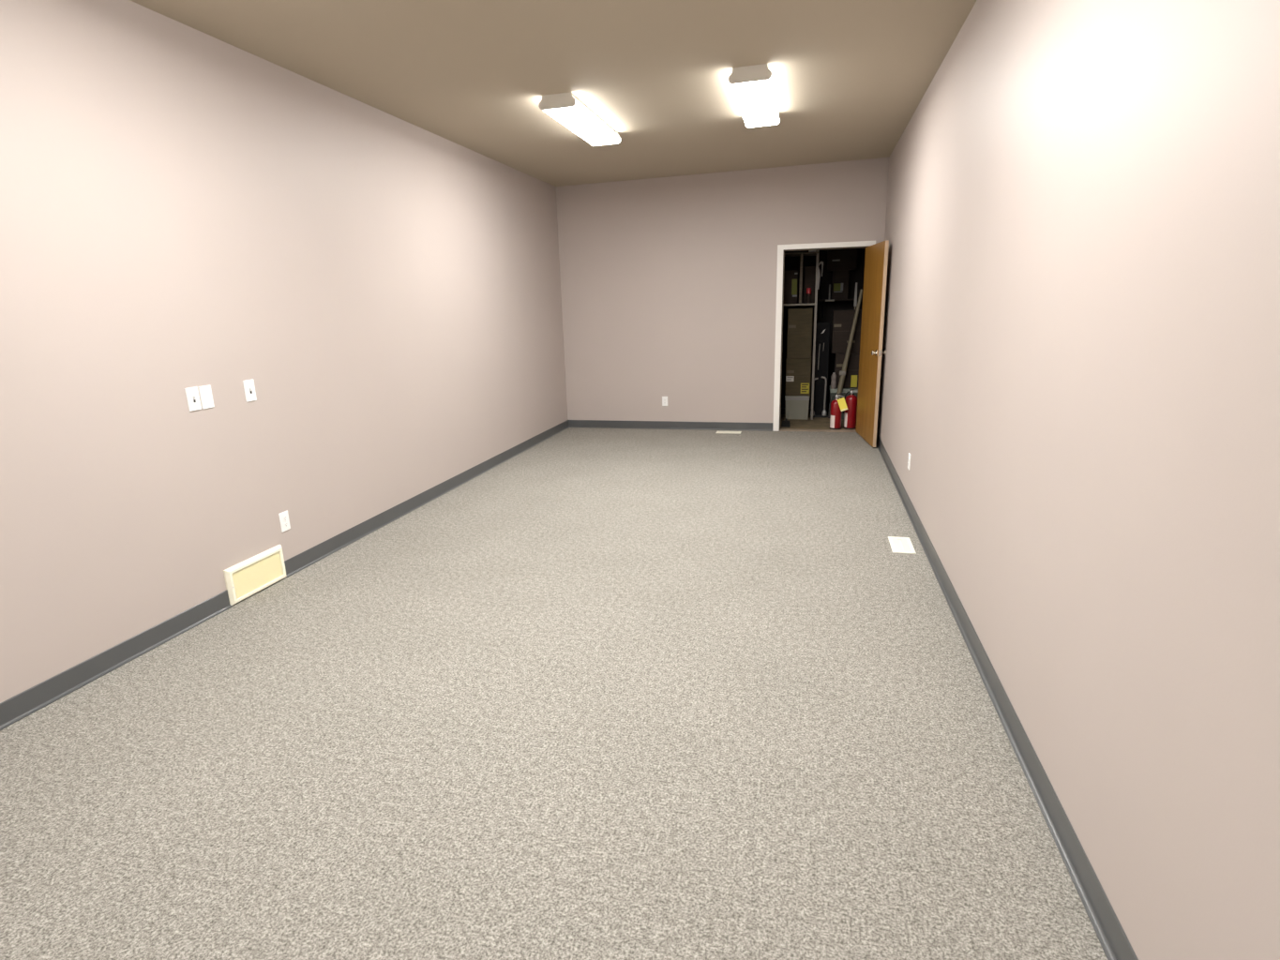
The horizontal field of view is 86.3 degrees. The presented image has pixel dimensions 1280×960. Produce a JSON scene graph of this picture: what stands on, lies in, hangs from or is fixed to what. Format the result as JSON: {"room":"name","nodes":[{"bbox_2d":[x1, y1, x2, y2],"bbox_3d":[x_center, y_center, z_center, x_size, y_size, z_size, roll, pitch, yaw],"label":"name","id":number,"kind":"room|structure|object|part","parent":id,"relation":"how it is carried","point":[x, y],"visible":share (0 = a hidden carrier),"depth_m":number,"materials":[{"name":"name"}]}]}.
{"room":"empty office room","nodes":[
{"label":"empty office room","id":0,"kind":"room"},
{"bbox_2d":[0,0,567,703],"bbox_3d":[-2.372,-0.619,2.962,0.120,2.860,11.560,2,15,14],"label":"wall","id":1,"kind":"structure","parent":0,"point":[182,206],"depth_m":3.47,"materials":[{"name":"beige paint"}]},
{"bbox_2d":[184,386,201,411],"bbox_3d":[-2.207,-0.401,3.384,0.019,0.116,0.071,2,15,14],"label":"light switch","id":2,"kind":"object","parent":1,"relation":"attached to","point":[192,393],"visible":1,"depth_m":3.38,"materials":[{"name":"white plastic"}]},
{"bbox_2d":[198,385,214,409],"bbox_3d":[-2.194,-0.420,3.458,0.008,0.116,0.071,2,15,14],"label":"blank wall plate","id":3,"kind":"object","parent":1,"relation":"attached to","point":[205,392],"visible":1,"depth_m":3.45,"materials":[{"name":"white plastic"}]},
{"bbox_2d":[242,379,256,402],"bbox_3d":[-2.122,-0.488,3.724,0.019,0.116,0.071,2,15,14],"label":"light switch","id":4,"kind":"object","parent":1,"relation":"attached to","point":[248,384],"visible":1,"depth_m":3.72,"materials":[{"name":"white plastic"}]},
{"bbox_2d":[223,544,286,605],"bbox_3d":[-2.133,0.525,3.809,0.028,0.203,0.404,2,15,14],"label":"air vent","id":5,"kind":"object","parent":1,"relation":"in","point":[253,575],"visible":1,"depth_m":3.78,"materials":[{"name":"beige metal"}]},
{"bbox_2d":[232,551,283,599],"bbox_3d":[-2.133,0.525,3.809,0.013,0.155,0.356,2,15,14],"label":"grille","id":6,"kind":"object","parent":5,"relation":"attached to","point":[250,577],"depth_m":3.80,"materials":[{"name":"beige metal"}]},
{"bbox_2d":[0,420,569,730],"bbox_3d":[-2.269,0.721,3.293,0.019,0.094,11.560,2,15,14],"label":"baseboard","id":7,"kind":"structure","parent":1,"relation":"attached to","point":[27,702],"depth_m":3.40,"materials":[{"name":"grey plastic"}]},
{"bbox_2d":[278,510,290,532],"bbox_3d":[-2.085,0.243,4.010,0.009,0.116,0.071,2,15,14],"label":"electrical outlet","id":8,"kind":"object","parent":1,"relation":"attached to","point":[284,520],"visible":1,"depth_m":4.00,"materials":[{"name":"white plastic"}]},
{"bbox_2d":[129,0,976,186],"bbox_3d":[-0.552,-2.015,2.136,3.946,0.166,11.800,2,15,14],"label":"ceiling","id":9,"kind":"structure","parent":0,"point":[849,77],"depth_m":4.06,"materials":[{"name":"beige paint"}]},
{"bbox_2d":[538,91,620,146],"bbox_3d":[-0.421,-2.684,5.119,0.266,0.088,1.160,1,15,14],"label":"fluorescent ceiling light","id":10,"kind":"object","parent":9,"relation":"attached to","point":[566,109],"visible":1,"depth_m":4.90,"materials":[{"name":"white plastic"}]},
{"bbox_2d":[728,63,780,127],"bbox_3d":[0.811,-2.640,4.737,0.266,0.088,1.160,1,15,14],"label":"fluorescent ceiling light","id":11,"kind":"object","parent":9,"relation":"attached to","point":[752,86],"visible":1,"depth_m":4.49,"materials":[{"name":"white plastic"}]},
{"bbox_2d":[0,407,1107,959],"bbox_3d":[-0.164,0.662,3.693,4.159,0.100,13.570,2,15,14],"label":"floor","id":12,"kind":"structure","parent":0,"point":[601,694],"depth_m":2.39,"materials":[{"name":"grey carpet"}]},
{"bbox_2d":[715,430,741,434],"bbox_3d":[1.052,-0.569,8.097,0.292,0.010,0.132,2,15,14],"label":"floor vent","id":13,"kind":"object","parent":12,"relation":"in","point":[717,431],"visible":1,"depth_m":8.07,"materials":[{"name":"white metal"}]},
{"bbox_2d":[718,431,739,433],"bbox_3d":[1.052,-0.567,8.097,0.248,0.005,0.088,2,15,14],"label":"grille","id":14,"kind":"object","parent":13,"relation":"attached to","point":[718,431],"depth_m":8.09,"materials":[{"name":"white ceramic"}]},
{"bbox_2d":[781,418,790,427],"bbox_3d":[1.812,-0.712,8.476,0.110,0.057,0.311,2,15,14],"label":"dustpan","id":15,"kind":"object","parent":12,"relation":"on","point":[785,424],"visible":1,"depth_m":8.41,"materials":[{"name":"black plastic"}]},
{"bbox_2d":[784,395,809,419],"bbox_3d":[2.075,-0.981,9.006,0.307,0.300,0.427,2,15,14],"label":"storage tote","id":16,"kind":"object","parent":12,"relation":"on","point":[796,406],"visible":0.74,"depth_m":8.81,"materials":[{"name":"grey plastic"}]},
{"bbox_3d":[2.072,-1.102,8.975,0.307,0.050,0.427,2,15,14],"label":"lid","id":17,"kind":"part","parent":16,"relation":"part of","materials":[{"name":"grey plastic"}]},
{"bbox_2d":[785,358,811,395],"bbox_3d":[2.074,-1.363,8.932,0.311,0.473,0.403,2,15,14],"label":"cardboard box","id":18,"kind":"object","parent":16,"relation":"on","point":[798,371],"visible":0.95,"depth_m":8.74,"materials":[{"name":"brown cardboard"}]},
{"bbox_2d":[786,307,813,359],"bbox_3d":[2.061,-1.894,8.798,0.302,0.618,0.396,2,15,14],"label":"cardboard box","id":19,"kind":"object","parent":18,"relation":"on","point":[799,320],"visible":1,"depth_m":8.61,"materials":[{"name":"brown cardboard"}]},
{"bbox_2d":[783,250,819,420],"bbox_3d":[1.913,-1.878,8.855,0.714,2.120,0.486,2,15,14],"label":"shelving rack","id":20,"kind":"object","parent":12,"relation":"on","point":[794,254],"visible":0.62,"depth_m":8.49,"materials":[{"name":"grey metal"}]},
{"bbox_2d":[783,270,798,303],"bbox_3d":[1.897,-2.462,8.727,0.235,0.405,0.322,2,15,14],"label":"cardboard box","id":21,"kind":"object","parent":20,"relation":"on","point":[790,277],"visible":0.75,"depth_m":8.57,"materials":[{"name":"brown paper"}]},
{"bbox_2d":[806,287,811,303],"bbox_3d":[2.105,-2.302,8.527,0.057,0.187,0.057,2,15,14],"label":"spray bottle","id":22,"kind":"object","parent":20,"relation":"on","point":[808,290],"visible":1,"depth_m":8.51,"materials":[{"name":"plastic"}]},
{"bbox_2d":[803,266,815,303],"bbox_3d":[2.159,-2.480,8.690,0.130,0.445,0.260,2,15,14],"label":"cardboard box","id":23,"kind":"object","parent":20,"relation":"on","point":[809,271],"visible":0.84,"depth_m":8.56,"materials":[{"name":"brown cardboard"}]},
{"bbox_3d":[2.299,-1.923,8.989,0.028,2.120,0.028,2,15,14],"label":"post","id":24,"kind":"part","parent":20,"relation":"part of","materials":[{"name":"grey metal"}]},
{"bbox_3d":[2.194,-1.810,8.566,0.028,2.120,0.028,2,15,14],"label":"post","id":25,"kind":"part","parent":20,"relation":"part of","materials":[{"name":"grey metal"}]},
{"bbox_2d":[816,260,823,289],"bbox_3d":[2.201,-2.504,8.349,0.073,0.332,0.034,2,15,14],"label":"hose","id":26,"kind":"object","parent":20,"relation":"hanging from","point":[821,263],"visible":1,"depth_m":8.34,"materials":[{"name":"grey rubber"}]},
{"bbox_2d":[779,428,856,432],"bbox_3d":[2.106,-0.587,8.065,0.906,0.008,0.125,2,15,14],"label":"threshold","id":27,"kind":"object","parent":12,"relation":"on","point":[780,429],"visible":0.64,"depth_m":8.05,"materials":[{"name":"grey metal"}]},
{"bbox_2d":[810,321,830,417],"bbox_3d":[2.341,-1.419,8.836,0.230,1.220,0.150,2,15,14],"label":"folding table","id":28,"kind":"object","parent":12,"relation":"on","point":[822,330],"visible":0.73,"depth_m":8.81,"materials":[{"name":"black laminate"}]},
{"bbox_3d":[2.380,-1.109,8.874,0.085,0.478,0.040,7,17,29],"label":"leg","id":29,"kind":"part","parent":28,"relation":"part of","materials":[{"name":"grey metal"}]},
{"bbox_2d":[828,392,847,429],"bbox_3d":[2.358,-0.815,8.080,0.134,0.428,0.220,-12,18,-36],"label":"fire extinguisher","id":30,"kind":"object","parent":12,"relation":"on","point":[837,406],"visible":1,"depth_m":8.07,"materials":[{"name":"red metal"}]},
{"bbox_2d":[829,385,858,420],"bbox_3d":[2.722,-1.009,8.866,0.509,0.392,0.412,2,15,14],"label":"storage tote","id":31,"kind":"object","parent":12,"relation":"on","point":[833,392],"visible":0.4,"depth_m":8.68,"materials":[{"name":"grey plastic"}]},
{"bbox_2d":[830,372,836,389],"bbox_3d":[2.470,-1.268,8.695,0.070,0.206,0.070,2,15,14],"label":"plastic jug","id":32,"kind":"object","parent":31,"relation":"on","point":[834,375],"visible":1,"depth_m":8.67,"materials":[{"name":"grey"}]},
{"bbox_3d":[2.718,-1.175,8.823,0.509,0.050,0.412,2,15,14],"label":"lid","id":33,"kind":"part","parent":31,"relation":"part of","materials":[{"name":"grey plastic"}]},
{"bbox_2d":[834,353,859,388],"bbox_3d":[2.745,-1.421,8.792,0.457,0.436,0.322,2,15,14],"label":"cardboard box","id":34,"kind":"object","parent":31,"relation":"on","point":[851,377],"visible":0.53,"depth_m":8.66,"materials":[{"name":"brown cardboard"}]},
{"bbox_2d":[830,309,861,353],"bbox_3d":[2.696,-1.893,8.690,0.477,0.528,0.302,2,15,14],"label":"cardboard box","id":35,"kind":"object","parent":34,"relation":"on","point":[842,320],"visible":0.61,"depth_m":8.57,"materials":[{"name":"brown cardboard"}]},
{"bbox_2d":[836,289,863,399],"bbox_3d":[2.581,-1.541,8.521,0.337,1.609,0.082,-2,15,-1],"label":"leaning pole","id":36,"kind":"object","parent":12,"relation":"on","point":[842,373],"visible":0.84,"depth_m":8.49,"materials":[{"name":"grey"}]},
{"bbox_2d":[843,388,858,429],"bbox_3d":[2.507,-0.852,8.109,0.146,0.478,0.147,-10,17,-30],"label":"fire extinguisher","id":37,"kind":"object","parent":12,"relation":"on","point":[850,419],"visible":0.97,"depth_m":8.07,"materials":[{"name":"red metal"}]},
{"bbox_2d":[888,536,916,554],"bbox_3d":[1.639,0.405,4.280,0.132,0.010,0.292,2,15,14],"label":"floor vent","id":38,"kind":"object","parent":12,"relation":"in","point":[898,545],"visible":1,"depth_m":4.27,"materials":[{"name":"white metal"}]},
{"bbox_2d":[891,538,911,552],"bbox_3d":[1.639,0.407,4.281,0.088,0.005,0.248,2,15,14],"label":"grille","id":39,"kind":"object","parent":38,"relation":"attached to","point":[898,545],"depth_m":4.27,"materials":[{"name":"white metal"}]},
{"bbox_2d":[555,157,888,427],"bbox_3d":[0.858,-2.042,7.993,3.946,2.924,0.120,2,15,14],"label":"wall","id":40,"kind":"structure","parent":0,"point":[669,284],"depth_m":7.97,"materials":[{"name":"beige paint"}]},
{"bbox_2d":[662,396,667,406],"bbox_3d":[0.305,-0.964,8.350,0.071,0.116,0.009,2,15,14],"label":"electrical outlet","id":41,"kind":"object","parent":40,"relation":"attached to","point":[664,399],"visible":1,"depth_m":8.35,"materials":[{"name":"white plastic"}]},
{"bbox_2d":[568,420,773,431],"bbox_3d":[0.878,-0.656,8.283,3.698,0.094,0.019,2,15,14],"label":"baseboard","id":42,"kind":"structure","parent":40,"relation":"attached to","point":[603,424],"depth_m":8.40,"materials":[{"name":"grey plastic"}]},
{"bbox_2d":[772,240,875,431],"bbox_3d":[2.079,-1.598,7.798,1.043,2.100,0.137,2,15,14],"label":"door frame","id":43,"kind":"structure","parent":40,"relation":"attached to","point":[780,248],"depth_m":7.73,"materials":[{"name":"white paint"}]},
{"bbox_2d":[855,240,888,447],"bbox_3d":[2.436,-1.427,7.209,0.139,2.018,0.920,0,15,6],"label":"door","id":44,"kind":"structure","parent":43,"relation":"attached to","point":[876,259],"depth_m":7.05,"materials":[{"name":"brown wood"}]},
{"bbox_3d":[2.352,-1.277,6.856,0.052,0.066,0.066,0,15,6],"label":"knob","id":45,"kind":"part","parent":44,"relation":"part of","materials":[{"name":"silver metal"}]},
{"bbox_2d":[781,247,865,408],"bbox_3d":[2.469,-2.215,9.439,1.930,2.450,0.100,2,15,14],"label":"wall","id":46,"kind":"structure","parent":0,"point":[790,263],"depth_m":9.30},
{"bbox_2d":[817,298,862,317],"bbox_3d":[2.770,-2.291,9.117,0.800,0.245,0.324,2,15,14],"label":"shelf","id":47,"kind":"object","parent":46,"relation":"attached to","point":[826,300],"visible":0.53,"depth_m":9.00,"materials":[{"name":"metal"}]},
{"bbox_2d":[828,284,830,299],"bbox_3d":[2.503,-2.482,9.008,0.022,0.192,0.022,2,15,14],"label":"cardboard tube","id":48,"kind":"object","parent":47,"relation":"on","point":[829,284],"visible":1,"depth_m":9.00,"materials":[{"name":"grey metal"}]},
{"bbox_2d":[830,270,849,299],"bbox_3d":[2.657,-2.590,9.062,0.205,0.364,0.272,2,15,14],"label":"cardboard box","id":49,"kind":"object","parent":47,"relation":"on","point":[839,278],"visible":0.94,"depth_m":8.94,"materials":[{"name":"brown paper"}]},
{"bbox_2d":[827,248,858,271],"bbox_3d":[2.656,-2.892,8.982,0.370,0.260,0.272,2,15,14],"label":"cardboard box","id":50,"kind":"object","parent":49,"relation":"on","point":[836,259],"visible":0.95,"depth_m":8.86,"materials":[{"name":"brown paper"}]},
{"bbox_2d":[853,282,857,309],"bbox_3d":[2.819,-1.734,9.043,0.036,1.700,0.028,2,15,14],"label":"broom","id":51,"kind":"object","parent":47,"relation":"on","point":[855,292],"visible":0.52,"depth_m":8.86,"materials":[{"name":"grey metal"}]},
{"bbox_2d":[876,0,1279,959],"bbox_3d":[1.345,-0.517,2.060,0.120,2.924,11.560,2,15,14],"label":"wall","id":52,"kind":"structure","parent":0,"point":[1079,384],"depth_m":1.68,"materials":[{"name":"beige paint"}]},
{"bbox_2d":[907,452,910,470],"bbox_3d":[1.975,-0.135,5.011,0.009,0.116,0.071,2,15,14],"label":"electrical outlet","id":53,"kind":"object","parent":52,"relation":"attached to","point":[909,459],"visible":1,"depth_m":4.99,"materials":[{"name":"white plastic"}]},
{"bbox_2d":[875,433,1138,959],"bbox_3d":[1.313,0.850,2.431,0.019,0.094,11.560,2,15,14],"label":"baseboard","id":54,"kind":"structure","parent":52,"relation":"attached to","point":[1111,936],"depth_m":2.14,"materials":[{"name":"grey plastic"}]}
]}

